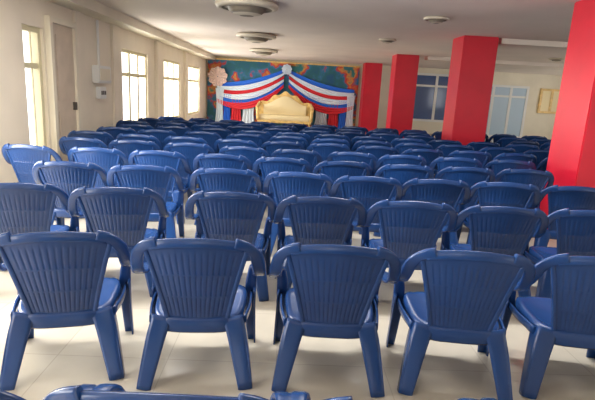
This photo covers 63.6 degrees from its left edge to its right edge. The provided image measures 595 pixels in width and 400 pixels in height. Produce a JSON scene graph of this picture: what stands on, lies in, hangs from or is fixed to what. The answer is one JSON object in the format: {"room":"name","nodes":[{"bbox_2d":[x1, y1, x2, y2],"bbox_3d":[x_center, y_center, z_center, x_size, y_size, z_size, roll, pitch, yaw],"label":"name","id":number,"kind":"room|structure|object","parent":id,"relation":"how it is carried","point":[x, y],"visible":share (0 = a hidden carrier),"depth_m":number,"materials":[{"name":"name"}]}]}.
{"room":"banquet hall","nodes":[
{"label":"banquet hall","id":0,"kind":"room"},
{"bbox_2d":[0,0,206,182],"bbox_3d":[-3.643,-1.977,8.465,0.200,2.660,23.500,3,13,-2],"label":"wall","id":1,"kind":"structure","parent":0,"point":[14,126],"depth_m":6.83,"materials":[{"name":"beige paint"}]},
{"bbox_2d":[22,24,46,146],"bbox_3d":[-3.602,-1.471,6.463,0.100,1.670,0.530,3,13,-2],"label":"window","id":2,"kind":"structure","parent":1,"relation":"in","point":[35,64],"depth_m":6.61,"materials":[{"name":"beige"}]},
{"bbox_2d":[44,15,81,160],"bbox_3d":[-3.486,-1.499,7.223,0.089,2.300,0.860,3,13,-2],"label":"door","id":3,"kind":"structure","parent":1,"relation":"in","point":[61,41],"depth_m":7.07,"materials":[{"name":"grey"}]},
{"bbox_2d":[72,10,88,130],"bbox_3d":[-3.511,-1.736,7.804,0.050,2.500,0.300,3,13,-2],"label":"trim","id":4,"kind":"structure","parent":1,"relation":"attached to","point":[77,17],"depth_m":7.72,"materials":[{"name":"beige paint"}]},
{"bbox_2d":[92,20,110,98],"bbox_3d":[-3.453,-2.463,8.459,0.129,1.330,0.600,3,13,-2],"label":"switch box","id":5,"kind":"object","parent":1,"relation":"attached to","point":[100,74],"visible":1,"depth_m":8.42,"materials":[{"name":"white paint"}]},
{"bbox_2d":[110,24,122,126],"bbox_3d":[-3.538,-2.105,9.412,0.050,2.500,0.400,3,13,-2],"label":"trim","id":6,"kind":"structure","parent":1,"relation":"attached to","point":[114,30],"depth_m":9.27,"materials":[{"name":"beige paint"}]},
{"bbox_2d":[46,0,215,59],"bbox_3d":[-3.300,-3.158,8.097,0.350,0.160,23.300,3,13,-2],"label":"trim","id":7,"kind":"structure","parent":1,"relation":"attached to","point":[92,8],"depth_m":8.97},
{"bbox_2d":[122,49,146,120],"bbox_3d":[-3.671,-2.436,10.668,0.100,1.670,1.800,3,13,-2],"label":"window","id":8,"kind":"structure","parent":1,"relation":"in","point":[126,54],"depth_m":10.81,"materials":[{"name":"beige"}]},
{"bbox_2d":[154,40,161,118],"bbox_3d":[-3.571,-2.776,12.336,0.080,2.500,0.400,3,13,-2],"label":"trim","id":9,"kind":"structure","parent":1,"relation":"attached to","point":[157,44],"depth_m":12.17,"materials":[{"name":"beige paint"}]},
{"bbox_2d":[164,59,178,116],"bbox_3d":[-3.726,-3.196,13.982,0.100,1.670,2.000,3,13,-2],"label":"window","id":10,"kind":"structure","parent":1,"relation":"in","point":[169,80],"depth_m":14.18,"materials":[{"name":"beige"}]},
{"bbox_2d":[183,51,187,119],"bbox_3d":[-3.624,-3.519,15.576,0.080,2.500,0.350,3,13,-2],"label":"trim","id":11,"kind":"structure","parent":1,"relation":"attached to","point":[185,53],"depth_m":15.43,"materials":[{"name":"beige paint"}]},
{"bbox_2d":[188,65,198,114],"bbox_3d":[-3.778,-3.923,17.149,0.100,1.670,2.100,3,13,-2],"label":"window","id":12,"kind":"structure","parent":1,"relation":"in","point":[193,72],"depth_m":17.35,"materials":[{"name":"beige"}]},
{"bbox_2d":[0,130,594,399],"bbox_3d":[4.071,-0.254,8.987,15.800,0.100,23.500,3,13,-2],"label":"floor","id":13,"kind":"structure","parent":0,"point":[55,358],"depth_m":2.71,"materials":[{"name":"tile"}]},
{"bbox_2d":[2,143,62,219],"bbox_3d":[-2.797,-0.237,5.262,0.666,0.805,0.546,4,13,4],"label":"armchair","id":14,"kind":"object","parent":13,"relation":"on","point":[22,157],"visible":0.56,"depth_m":4.99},
{"bbox_2d":[0,183,79,263],"bbox_3d":[-1.944,0.219,3.474,0.666,0.805,0.546,0,13,-14],"label":"armchair","id":15,"kind":"object","parent":13,"relation":"on","point":[24,207],"visible":0.65,"depth_m":3.25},
{"bbox_2d":[0,384,96,399],"bbox_3d":[-0.974,0.744,1.412,0.666,0.805,0.546,3,13,-1],"label":"armchair","id":16,"kind":"object","parent":13,"relation":"on","point":[4,395],"visible":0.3,"depth_m":1.14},
{"bbox_2d":[0,230,133,390],"bbox_3d":[-1.204,0.477,2.524,0.666,0.805,0.546,0,13,-15],"label":"armchair","id":17,"kind":"object","parent":13,"relation":"on","point":[58,278],"visible":0.98,"depth_m":2.33,"materials":[{"name":"plastic"}]},
{"bbox_2d":[32,160,117,224],"bbox_3d":[-2.006,0.003,4.404,0.666,0.805,0.546,2,13,-4],"label":"armchair","id":18,"kind":"object","parent":13,"relation":"on","point":[69,176],"visible":0.54,"depth_m":4.14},
{"bbox_2d":[59,136,108,161],"bbox_3d":[-2.627,-0.424,6.122,0.666,0.805,0.546,4,13,5],"label":"armchair","id":19,"kind":"object","parent":13,"relation":"on","point":[65,143],"visible":0.18,"depth_m":5.82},
{"bbox_2d":[67,130,114,147],"bbox_3d":[-2.899,-0.614,6.887,0.666,0.805,0.546,2,13,-6],"label":"armchair","id":20,"kind":"object","parent":13,"relation":"on","point":[103,136],"visible":0.19,"depth_m":6.58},
{"bbox_2d":[68,146,128,187],"bbox_3d":[-2.138,-0.215,5.327,0.666,0.805,0.546,3,13,-2],"label":"armchair","id":21,"kind":"object","parent":13,"relation":"on","point":[105,158],"visible":0.38,"depth_m":5.05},
{"bbox_2d":[96,126,136,146],"bbox_3d":[-2.830,-0.785,7.652,0.666,0.805,0.546,1,13,-8],"label":"armchair","id":22,"kind":"object","parent":13,"relation":"on","point":[113,131],"visible":0.23,"depth_m":7.35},
{"bbox_2d":[67,187,168,296],"bbox_3d":[-1.283,0.246,3.514,0.666,0.805,0.546,1,13,-11],"label":"armchair","id":23,"kind":"object","parent":13,"relation":"on","point":[123,212],"visible":0.72,"depth_m":3.27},
{"bbox_2d":[116,120,149,126],"bbox_3d":[-3.040,-1.114,9.039,0.666,0.805,0.546,2,13,-6],"label":"armchair","id":24,"kind":"object","parent":13,"relation":"on","point":[118,123],"visible":0.2,"depth_m":8.72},
{"bbox_2d":[108,139,160,165],"bbox_3d":[-2.035,-0.396,6.141,0.666,0.805,0.546,2,13,-6],"label":"armchair","id":25,"kind":"object","parent":13,"relation":"on","point":[126,146],"visible":0.31,"depth_m":5.84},
{"bbox_2d":[118,124,153,132],"bbox_3d":[-2.751,-0.930,8.306,0.666,0.805,0.546,2,13,-7],"label":"armchair","id":26,"kind":"object","parent":13,"relation":"on","point":[137,127],"visible":0.18,"depth_m":7.99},
{"bbox_2d":[115,133,162,150],"bbox_3d":[-2.191,-0.557,6.807,0.666,0.805,0.546,4,13,2],"label":"armchair","id":27,"kind":"object","parent":13,"relation":"on","point":[121,136],"visible":0.2,"depth_m":6.49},
{"bbox_2d":[107,164,185,238],"bbox_3d":[-1.374,0.033,4.424,0.666,0.805,0.546,1,13,-8],"label":"armchair","id":28,"kind":"object","parent":13,"relation":"on","point":[158,179],"visible":0.64,"depth_m":4.18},
{"bbox_2d":[138,118,165,128],"bbox_3d":[-2.913,-1.293,9.853,0.666,0.805,0.546,4,13,2],"label":"armchair","id":29,"kind":"object","parent":13,"relation":"on","point":[152,121],"visible":0.17,"depth_m":9.54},
{"bbox_2d":[137,129,177,149],"bbox_3d":[-2.183,-0.734,7.583,0.666,0.805,0.546,1,13,-8],"label":"armchair","id":30,"kind":"object","parent":13,"relation":"on","point":[160,135],"visible":0.23,"depth_m":7.28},
{"bbox_2d":[128,150,192,223],"bbox_3d":[-1.506,-0.186,5.349,0.666,0.805,0.546,3,13,-3],"label":"armchair","id":31,"kind":"object","parent":13,"relation":"on","point":[144,157],"visible":0.35,"depth_m":5.08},
{"bbox_2d":[43,383,290,399],"bbox_3d":[-0.341,0.775,1.429,0.666,0.805,0.546,3,13,-1],"label":"armchair","id":32,"kind":"object","parent":13,"relation":"on","point":[107,391],"visible":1,"depth_m":1.10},
{"bbox_2d":[155,121,186,128],"bbox_3d":[-2.350,-1.101,9.147,0.666,0.805,0.546,3,13,0],"label":"armchair","id":33,"kind":"object","parent":13,"relation":"on","point":[160,123],"visible":0.12,"depth_m":8.83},
{"bbox_2d":[157,125,191,135],"bbox_3d":[-2.113,-0.906,8.352,0.666,0.805,0.546,2,13,-6],"label":"armchair","id":34,"kind":"object","parent":13,"relation":"on","point":[178,130],"visible":0.18,"depth_m":8.04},
{"bbox_2d":[171,120,197,130],"bbox_3d":[-2.246,-1.239,9.777,0.666,0.805,0.546,4,13,3],"label":"armchair","id":35,"kind":"object","parent":13,"relation":"on","point":[187,123],"visible":0.15,"depth_m":9.46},
{"bbox_2d":[163,136,209,188],"bbox_3d":[-1.541,-0.530,6.846,0.666,0.805,0.546,4,13,2],"label":"armchair","id":36,"kind":"object","parent":13,"relation":"on","point":[175,139],"visible":0.17,"depth_m":6.53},
{"bbox_2d":[163,142,214,201],"bbox_3d":[-1.361,-0.362,6.157,0.666,0.805,0.546,2,13,-3],"label":"armchair","id":37,"kind":"object","parent":13,"relation":"on","point":[190,151],"visible":0.4,"depth_m":5.88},
{"bbox_2d":[130,236,264,390],"bbox_3d":[-0.513,0.509,2.550,0.666,0.805,0.546,2,13,-5],"label":"armchair","id":38,"kind":"object","parent":13,"relation":"on","point":[196,288],"visible":1,"depth_m":2.36,"materials":[{"name":"plastic"}]},
{"bbox_2d":[189,118,213,123],"bbox_3d":[-2.079,-1.417,10.596,0.666,0.805,0.546,3,13,-2],"label":"armchair","id":39,"kind":"object","parent":13,"relation":"on","point":[198,120],"visible":0.15,"depth_m":10.28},
{"bbox_2d":[183,130,220,149],"bbox_3d":[-1.482,-0.723,7.705,0.666,0.805,0.546,4,13,4],"label":"armchair","id":40,"kind":"object","parent":13,"relation":"on","point":[210,138],"visible":0.26,"depth_m":7.40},
{"bbox_2d":[190,124,222,130],"bbox_3d":[-1.690,-1.054,9.101,0.666,0.805,0.546,2,13,-3],"label":"armchair","id":41,"kind":"object","parent":13,"relation":"on","point":[196,127],"visible":0.13,"depth_m":8.78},
{"bbox_2d":[198,127,231,151],"bbox_3d":[-1.403,-0.884,8.429,0.666,0.805,0.546,4,13,3],"label":"armchair","id":42,"kind":"object","parent":13,"relation":"on","point":[223,133],"visible":0.18,"depth_m":8.12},
{"bbox_2d":[204,121,232,128],"bbox_3d":[-1.611,-1.226,9.874,0.666,0.805,0.546,2,13,-3],"label":"armchair","id":43,"kind":"object","parent":13,"relation":"on","point":[224,125],"visible":0.16,"depth_m":9.55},
{"bbox_2d":[192,153,252,224],"bbox_3d":[-0.820,-0.151,5.361,0.666,0.805,0.546,3,13,-2],"label":"armchair","id":44,"kind":"object","parent":13,"relation":"on","point":[207,161],"visible":0.23,"depth_m":5.07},
{"bbox_2d":[189,167,261,237],"bbox_3d":[-0.663,0.057,4.492,0.666,0.805,0.546,2,13,-5],"label":"armchair","id":45,"kind":"object","parent":13,"relation":"on","point":[210,179],"visible":0.42,"depth_m":4.21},
{"bbox_2d":[185,190,276,301],"bbox_3d":[-0.485,0.277,3.570,0.666,0.805,0.546,2,13,-4],"label":"armchair","id":46,"kind":"object","parent":13,"relation":"on","point":[230,216],"visible":0.76,"depth_m":3.33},
{"bbox_2d":[214,138,260,193],"bbox_3d":[-0.845,-0.494,6.856,0.666,0.805,0.546,4,13,5],"label":"armchair","id":47,"kind":"object","parent":13,"relation":"on","point":[221,143],"visible":0.22,"depth_m":6.55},
{"bbox_2d":[226,126,256,134],"bbox_3d":[-1.071,-1.024,9.123,0.666,0.805,0.546,1,13,-8],"label":"armchair","id":48,"kind":"object","parent":13,"relation":"on","point":[234,129],"visible":0.17,"depth_m":8.80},
{"bbox_2d":[219,146,269,190],"bbox_3d":[-0.657,-0.311,6.100,0.666,0.805,0.546,4,13,3],"label":"armchair","id":49,"kind":"object","parent":13,"relation":"on","point":[252,153],"visible":0.29,"depth_m":5.80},
{"bbox_2d":[226,133,265,149],"bbox_3d":[-0.840,-0.689,7.712,0.666,0.805,0.546,2,13,-7],"label":"armchair","id":50,"kind":"object","parent":13,"relation":"on","point":[257,139],"visible":0.22,"depth_m":7.41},
{"bbox_2d":[237,123,265,130],"bbox_3d":[-0.960,-1.201,9.923,0.666,0.805,0.546,2,13,-3],"label":"armchair","id":51,"kind":"object","parent":13,"relation":"on","point":[259,127],"visible":0.17,"depth_m":9.61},
{"bbox_2d":[237,130,271,156],"bbox_3d":[-0.723,-0.835,8.375,0.666,0.805,0.546,4,13,4],"label":"armchair","id":52,"kind":"object","parent":13,"relation":"on","point":[266,135],"visible":0.13,"depth_m":8.06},
{"bbox_2d":[262,127,292,150],"bbox_3d":[-0.370,-0.997,9.173,0.666,0.805,0.546,3,13,1],"label":"armchair","id":53,"kind":"object","parent":13,"relation":"on","point":[273,131],"visible":0.22,"depth_m":8.86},
{"bbox_2d":[252,156,311,228],"bbox_3d":[-0.174,-0.113,5.350,0.666,0.805,0.546,3,13,-1],"label":"armchair","id":54,"kind":"object","parent":13,"relation":"on","point":[268,165],"visible":0.34,"depth_m":5.06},
{"bbox_2d":[259,141,304,175],"bbox_3d":[-0.245,-0.476,6.922,0.666,0.805,0.546,1,13,-9],"label":"armchair","id":55,"kind":"object","parent":13,"relation":"on","point":[272,146],"visible":0.24,"depth_m":6.62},
{"bbox_2d":[207,58,360,128],"bbox_3d":[-0.602,-4.312,19.614,6.220,2.570,0.263,3,13,-2],"label":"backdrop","id":56,"kind":"structure","parent":13,"relation":"on","point":[235,87],"depth_m":19.53,"materials":[{"name":"multicoloured fabric"}]},
{"bbox_2d":[269,125,298,132],"bbox_3d":[-0.330,-1.147,9.835,0.666,0.805,0.546,1,13,-8],"label":"armchair","id":57,"kind":"object","parent":13,"relation":"on","point":[293,128],"visible":0.16,"depth_m":9.51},
{"bbox_2d":[256,91,313,126],"bbox_3d":[-0.500,-3.552,18.932,2.289,1.435,0.768,3,13,-2],"label":"sofa","id":58,"kind":"object","parent":13,"relation":"on","point":[284,107],"visible":0.88,"depth_m":19.13,"materials":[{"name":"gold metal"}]},
{"bbox_2d":[269,135,308,149],"bbox_3d":[-0.148,-0.658,7.742,0.666,0.805,0.546,4,13,3],"label":"armchair","id":59,"kind":"object","parent":13,"relation":"on","point":[301,140],"visible":0.22,"depth_m":7.43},
{"bbox_2d":[276,132,310,145],"bbox_3d":[-0.105,-0.809,8.412,0.666,0.805,0.546,3,13,-2],"label":"armchair","id":60,"kind":"object","parent":13,"relation":"on","point":[306,136],"visible":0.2,"depth_m":8.10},
{"bbox_2d":[282,123,306,131],"bbox_3d":[-0.083,-1.307,10.597,0.666,0.805,0.546,3,13,0],"label":"armchair","id":61,"kind":"object","parent":13,"relation":"on","point":[299,127],"visible":0.17,"depth_m":10.28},
{"bbox_2d":[271,148,321,205],"bbox_3d":[-0.025,-0.276,6.099,0.666,0.805,0.546,3,13,0],"label":"armchair","id":62,"kind":"object","parent":13,"relation":"on","point":[309,156],"visible":0.17,"depth_m":5.80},
{"bbox_2d":[262,171,332,253],"bbox_3d":[0.000,0.089,4.509,0.666,0.805,0.546,3,13,1],"label":"armchair","id":63,"kind":"object","parent":13,"relation":"on","point":[285,184],"visible":0.57,"depth_m":4.24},
{"bbox_2d":[299,130,328,147],"bbox_3d":[0.315,-0.947,9.116,0.666,0.805,0.546,4,13,5],"label":"armchair","id":64,"kind":"object","parent":13,"relation":"on","point":[312,133],"visible":0.18,"depth_m":8.80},
{"bbox_2d":[303,126,332,133],"bbox_3d":[0.384,-1.135,9.956,0.666,0.805,0.546,2,13,-3],"label":"armchair","id":65,"kind":"object","parent":13,"relation":"on","point":[327,129],"visible":0.13,"depth_m":9.64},
{"bbox_2d":[273,195,366,299],"bbox_3d":[0.146,0.310,3.581,0.666,0.805,0.546,3,13,-3],"label":"armchair","id":66,"kind":"object","parent":13,"relation":"on","point":[313,219],"visible":0.73,"depth_m":3.33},
{"bbox_2d":[306,143,350,174],"bbox_3d":[0.414,-0.453,6.981,0.666,0.805,0.546,2,13,-4],"label":"armchair","id":67,"kind":"object","parent":13,"relation":"on","point":[324,149],"visible":0.3,"depth_m":6.68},
{"bbox_2d":[310,138,349,167],"bbox_3d":[0.472,-0.613,7.695,0.666,0.805,0.546,1,13,-7],"label":"armchair","id":68,"kind":"object","parent":13,"relation":"on","point":[318,140],"visible":0.14,"depth_m":7.38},
{"bbox_2d":[314,133,350,149],"bbox_3d":[0.604,-0.784,8.473,0.666,0.805,0.546,4,13,6],"label":"armchair","id":69,"kind":"object","parent":13,"relation":"on","point":[321,136],"visible":0.2,"depth_m":8.16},
{"bbox_2d":[269,242,400,397],"bbox_3d":[0.176,0.542,2.570,0.666,0.805,0.546,3,13,0],"label":"armchair","id":70,"kind":"object","parent":13,"relation":"on","point":[334,292],"visible":1,"depth_m":2.38,"materials":[{"name":"plastic"}]},
{"bbox_2d":[312,160,371,234],"bbox_3d":[0.451,-0.074,5.332,0.666,0.805,0.546,2,13,-6],"label":"armchair","id":71,"kind":"object","parent":13,"relation":"on","point":[334,170],"visible":0.37,"depth_m":5.04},
{"bbox_2d":[335,131,364,150],"bbox_3d":[0.948,-0.938,9.229,0.666,0.805,0.546,2,13,-6],"label":"armchair","id":72,"kind":"object","parent":13,"relation":"on","point":[350,134],"visible":0.2,"depth_m":8.91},
{"bbox_2d":[326,151,377,175],"bbox_3d":[0.678,-0.246,6.140,0.666,0.805,0.546,4,13,6],"label":"armchair","id":73,"kind":"object","parent":13,"relation":"on","point":[368,158],"visible":0.25,"depth_m":5.84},
{"bbox_2d":[328,175,402,238],"bbox_3d":[0.606,0.128,4.487,0.666,0.805,0.546,3,13,0],"label":"armchair","id":74,"kind":"object","parent":13,"relation":"on","point":[369,190],"visible":0.47,"depth_m":4.22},
{"bbox_2d":[351,136,385,148],"bbox_3d":[1.208,-0.750,8.473,0.666,0.805,0.546,3,13,-1],"label":"armchair","id":75,"kind":"object","parent":13,"relation":"on","point":[357,138],"visible":0.18,"depth_m":8.16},
{"bbox_2d":[358,63,382,132],"bbox_3d":[2.866,-4.034,19.028,0.690,2.660,0.690,3,13,-2],"label":"column","id":76,"kind":"structure","parent":13,"relation":"on","point":[372,72],"depth_m":18.71,"materials":[{"name":"paint"}]},
{"bbox_2d":[351,140,392,152],"bbox_3d":[1.159,-0.584,7.731,0.666,0.805,0.546,3,13,-2],"label":"armchair","id":77,"kind":"object","parent":13,"relation":"on","point":[360,143],"visible":0.14,"depth_m":7.42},
{"bbox_2d":[355,145,398,177],"bbox_3d":[1.099,-0.415,6.982,0.666,0.805,0.546,3,13,-1],"label":"armchair","id":78,"kind":"object","parent":13,"relation":"on","point":[378,152],"visible":0.27,"depth_m":6.68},
{"bbox_2d":[290,391,478,399],"bbox_3d":[0.288,0.805,1.446,0.666,0.805,0.546,3,13,-1],"label":"armchair","id":79,"kind":"object","parent":13,"relation":"on","point":[296,395],"visible":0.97,"depth_m":1.55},
{"bbox_2d":[370,133,400,146],"bbox_3d":[1.643,-0.907,9.263,0.666,0.805,0.546,4,13,3],"label":"armchair","id":80,"kind":"object","parent":13,"relation":"on","point":[389,137],"visible":0.21,"depth_m":8.95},
{"bbox_2d":[372,154,425,175],"bbox_3d":[1.251,-0.214,6.138,0.666,0.805,0.546,2,13,-6],"label":"armchair","id":81,"kind":"object","parent":13,"relation":"on","point":[386,159],"visible":0.28,"depth_m":5.84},
{"bbox_2d":[386,54,418,137],"bbox_3d":[3.130,-2.984,14.502,0.690,2.660,0.690,3,13,-2],"label":"column","id":82,"kind":"structure","parent":13,"relation":"on","point":[404,68],"depth_m":14.16,"materials":[{"name":"paint"}]},
{"bbox_2d":[373,164,433,236],"bbox_3d":[1.117,-0.035,5.321,0.666,0.805,0.546,2,13,-3],"label":"armchair","id":83,"kind":"object","parent":13,"relation":"on","point":[403,173],"visible":0.31,"depth_m":5.03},
{"bbox_2d":[390,138,426,154],"bbox_3d":[1.910,-0.714,8.483,0.666,0.805,0.546,4,13,5],"label":"armchair","id":84,"kind":"object","parent":13,"relation":"on","point":[396,141],"visible":0.23,"depth_m":8.17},
{"bbox_2d":[361,199,456,287],"bbox_3d":[0.795,0.342,3.596,0.666,0.805,0.546,4,13,2],"label":"armchair","id":85,"kind":"object","parent":13,"relation":"on","point":[408,228],"visible":0.73,"depth_m":3.35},
{"bbox_2d":[394,142,432,154],"bbox_3d":[1.784,-0.541,7.697,0.666,0.805,0.546,2,13,-3],"label":"armchair","id":86,"kind":"object","parent":13,"relation":"on","point":[403,146],"visible":0.19,"depth_m":7.39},
{"bbox_2d":[400,132,430,137],"bbox_3d":[2.378,-1.017,9.920,0.666,0.805,0.546,4,13,2],"label":"armchair","id":87,"kind":"object","parent":13,"relation":"on","point":[405,134],"visible":0.14,"depth_m":9.60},
{"bbox_2d":[405,135,435,142],"bbox_3d":[2.267,-0.865,9.227,0.666,0.805,0.546,3,13,-3],"label":"armchair","id":88,"kind":"object","parent":13,"relation":"on","point":[426,139],"visible":0.15,"depth_m":8.91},
{"bbox_2d":[401,148,443,170],"bbox_3d":[1.706,-0.371,6.935,0.666,0.805,0.546,2,13,-7],"label":"armchair","id":89,"kind":"object","parent":13,"relation":"on","point":[429,155],"visible":0.23,"depth_m":6.63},
{"bbox_2d":[392,178,470,243],"bbox_3d":[1.226,0.150,4.537,0.666,0.805,0.546,3,13,0],"label":"armchair","id":90,"kind":"object","parent":13,"relation":"on","point":[439,191],"visible":0.41,"depth_m":4.26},
{"bbox_2d":[427,139,461,149],"bbox_3d":[2.532,-0.694,8.544,0.666,0.805,0.546,3,13,0],"label":"armchair","id":91,"kind":"object","parent":13,"relation":"on","point":[434,143],"visible":0.12,"depth_m":8.23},
{"bbox_2d":[433,144,473,177],"bbox_3d":[2.459,-0.531,7.813,0.666,0.805,0.546,2,13,-3],"label":"armchair","id":92,"kind":"object","parent":13,"relation":"on","point":[446,149],"visible":0.24,"depth_m":7.51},
{"bbox_2d":[427,157,482,178],"bbox_3d":[1.967,-0.182,6.171,0.666,0.805,0.546,4,13,4],"label":"armchair","id":93,"kind":"object","parent":13,"relation":"on","point":[441,162],"visible":0.28,"depth_m":5.87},
{"bbox_2d":[386,247,535,399],"bbox_3d":[0.842,0.575,2.587,0.666,0.805,0.546,4,13,4],"label":"armchair","id":94,"kind":"object","parent":13,"relation":"on","point":[463,299],"visible":0.99,"depth_m":2.40,"materials":[{"name":"plastic"}]},
{"bbox_2d":[434,166,494,237],"bbox_3d":[1.795,-0.015,5.397,0.666,0.805,0.546,3,13,-1],"label":"armchair","id":95,"kind":"object","parent":13,"relation":"on","point":[471,176],"visible":0.35,"depth_m":5.11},
{"bbox_2d":[447,150,491,167],"bbox_3d":[2.431,-0.355,7.039,0.666,0.805,0.546,3,13,1],"label":"armchair","id":96,"kind":"object","parent":13,"relation":"on","point":[482,157],"visible":0.35,"depth_m":6.74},
{"bbox_2d":[441,35,498,144],"bbox_3d":[3.390,-1.857,9.634,0.690,2.660,0.690,3,13,-2],"label":"column","id":97,"kind":"structure","parent":13,"relation":"on","point":[473,58],"depth_m":9.28,"materials":[{"name":"paint"}]},
{"bbox_2d":[466,141,499,150],"bbox_3d":[3.194,-0.665,8.579,0.666,0.805,0.546,2,13,-3],"label":"armchair","id":98,"kind":"object","parent":13,"relation":"on","point":[477,146],"visible":0.21,"depth_m":8.27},
{"bbox_2d":[440,205,548,296],"bbox_3d":[1.425,0.380,3.581,0.666,0.805,0.546,4,13,3],"label":"armchair","id":99,"kind":"object","parent":13,"relation":"on","point":[505,230],"visible":0.67,"depth_m":3.33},
{"bbox_2d":[479,147,515,169],"bbox_3d":[3.095,-0.486,7.771,0.666,0.805,0.546,2,13,-5],"label":"armchair","id":100,"kind":"object","parent":13,"relation":"on","point":[494,151],"visible":0.19,"depth_m":7.46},
{"bbox_2d":[456,181,540,243],"bbox_3d":[1.875,0.180,4.564,0.666,0.805,0.546,5,13,7],"label":"armchair","id":101,"kind":"object","parent":13,"relation":"on","point":[509,194],"visible":0.48,"depth_m":4.29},
{"bbox_2d":[488,134,516,146],"bbox_3d":[4.506,-1.103,10.810,0.666,0.805,0.546,2,13,-5],"label":"armchair","id":102,"kind":"object","parent":13,"relation":"on","point":[495,137],"visible":0.18,"depth_m":10.50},
{"bbox_2d":[483,159,535,181],"bbox_3d":[2.643,-0.153,6.206,0.666,0.805,0.546,4,13,3],"label":"armchair","id":103,"kind":"object","parent":13,"relation":"on","point":[497,166],"visible":0.2,"depth_m":5.90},
{"bbox_2d":[496,137,526,146],"bbox_3d":[4.343,-0.924,9.989,0.666,0.805,0.546,3,13,-2],"label":"armchair","id":104,"kind":"object","parent":13,"relation":"on","point":[504,141],"visible":0.16,"depth_m":9.68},
{"bbox_2d":[487,153,536,181],"bbox_3d":[3.061,-0.321,7.042,0.666,0.805,0.546,2,13,-4],"label":"armchair","id":105,"kind":"object","parent":13,"relation":"on","point":[503,156],"visible":0.17,"depth_m":6.73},
{"bbox_2d":[505,144,539,152],"bbox_3d":[3.870,-0.622,8.553,0.666,0.805,0.546,3,13,1],"label":"armchair","id":106,"kind":"object","parent":13,"relation":"on","point":[519,148],"visible":0.24,"depth_m":8.24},
{"bbox_2d":[508,140,538,146],"bbox_3d":[4.233,-0.772,9.295,0.666,0.805,0.546,2,13,-6],"label":"armchair","id":107,"kind":"object","parent":13,"relation":"on","point":[516,141],"visible":0.16,"depth_m":8.97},
{"bbox_2d":[494,168,553,209],"bbox_3d":[2.473,0.006,5.469,0.666,0.805,0.546,4,13,3],"label":"armchair","id":108,"kind":"object","parent":13,"relation":"on","point":[538,178],"visible":0.32,"depth_m":5.18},
{"bbox_2d":[524,149,548,170],"bbox_3d":[3.765,-0.444,7.748,0.666,0.805,0.546,2,13,-6],"label":"armchair","id":109,"kind":"object","parent":13,"relation":"on","point":[540,155],"visible":0.24,"depth_m":7.44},
{"bbox_2d":[500,253,594,398],"bbox_3d":[1.496,0.607,2.604,0.666,0.805,0.546,5,13,6],"label":"armchair","id":110,"kind":"object","parent":13,"relation":"on","point":[567,318],"visible":0.94,"depth_m":2.46,"materials":[{"name":"plastic"}]},
{"bbox_2d":[522,208,594,297],"bbox_3d":[2.064,0.407,3.616,0.666,0.805,0.546,4,13,5],"label":"armchair","id":111,"kind":"object","parent":13,"relation":"on","point":[575,229],"visible":0.62,"depth_m":3.40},
{"bbox_2d":[528,185,594,264],"bbox_3d":[2.495,0.215,4.561,0.666,0.805,0.546,4,13,5],"label":"armchair","id":112,"kind":"object","parent":13,"relation":"on","point":[559,197],"visible":0.33,"depth_m":4.30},
{"bbox_2d":[540,0,594,214],"bbox_3d":[3.497,-0.927,5.591,0.690,2.660,0.690,3,13,-2],"label":"column","id":113,"kind":"structure","parent":13,"relation":"on","point":[571,158],"depth_m":5.46,"materials":[{"name":"paint"}]},
{"bbox_2d":[95,0,580,75],"bbox_3d":[4.220,-2.965,8.367,15.800,0.150,23.500,3,13,-2],"label":"ceiling","id":114,"kind":"structure","parent":0,"point":[333,31],"depth_m":8.63,"materials":[{"name":"paint"}]},
{"bbox_2d":[215,0,278,16],"bbox_3d":[-0.717,-2.705,6.807,0.900,0.190,0.900,3,13,-2],"label":"ceiling lamp","id":115,"kind":"object","parent":114,"relation":"attached to","point":[245,8],"depth_m":6.60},
{"bbox_2d":[236,32,276,42],"bbox_3d":[-0.922,-3.618,10.750,0.900,0.190,0.900,3,13,-2],"label":"ceiling lamp","id":116,"kind":"object","parent":114,"relation":"attached to","point":[249,36],"depth_m":10.51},
{"bbox_2d":[249,48,277,55],"bbox_3d":[-1.049,-4.560,14.841,0.900,0.190,0.900,3,13,-2],"label":"ceiling lamp","id":117,"kind":"object","parent":114,"relation":"attached to","point":[263,52],"depth_m":14.61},
{"bbox_2d":[424,16,448,23],"bbox_3d":[2.086,-2.698,7.214,0.380,0.086,0.380,3,13,-2],"label":"ceiling lamp","id":118,"kind":"object","parent":114,"relation":"attached to","point":[432,19],"visible":1,"depth_m":7.12,"materials":[{"name":"beige"}]},
{"bbox_2d":[424,56,563,67],"bbox_3d":[7.812,-4.005,14.344,8.000,0.100,0.400,3,13,-2],"label":"trim","id":119,"kind":"structure","parent":114,"relation":"attached to","point":[428,58],"depth_m":14.12,"materials":[{"name":"paint"}]},
{"bbox_2d":[498,38,567,49],"bbox_3d":[7.892,-2.887,9.472,8.000,0.100,0.400,3,13,-2],"label":"trim","id":120,"kind":"structure","parent":114,"relation":"attached to","point":[503,41],"depth_m":9.19,"materials":[{"name":"paint"}]},
{"bbox_2d":[206,56,561,139],"bbox_3d":[3.959,-4.203,20.033,15.800,2.660,0.200,3,13,-2],"label":"wall","id":121,"kind":"structure","parent":0,"point":[535,124],"depth_m":19.91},
{"bbox_2d":[386,73,448,121],"bbox_3d":[5.217,-4.251,19.893,2.900,1.950,0.088,3,13,-2],"label":"window","id":122,"kind":"structure","parent":121,"relation":"in","point":[431,89],"depth_m":19.89,"materials":[{"name":"glass"}]},
{"bbox_2d":[486,84,529,137],"bbox_3d":[8.440,-3.703,20.072,2.200,2.150,0.088,3,13,-2],"label":"door","id":123,"kind":"structure","parent":121,"relation":"in","point":[508,103],"depth_m":20.05,"materials":[{"name":"white paint"}]},
{"bbox_2d":[537,88,559,113],"bbox_3d":[10.565,-4.112,20.013,1.000,1.000,0.088,3,13,-2],"label":"window","id":124,"kind":"structure","parent":121,"relation":"in","point":[548,98],"depth_m":20.00,"materials":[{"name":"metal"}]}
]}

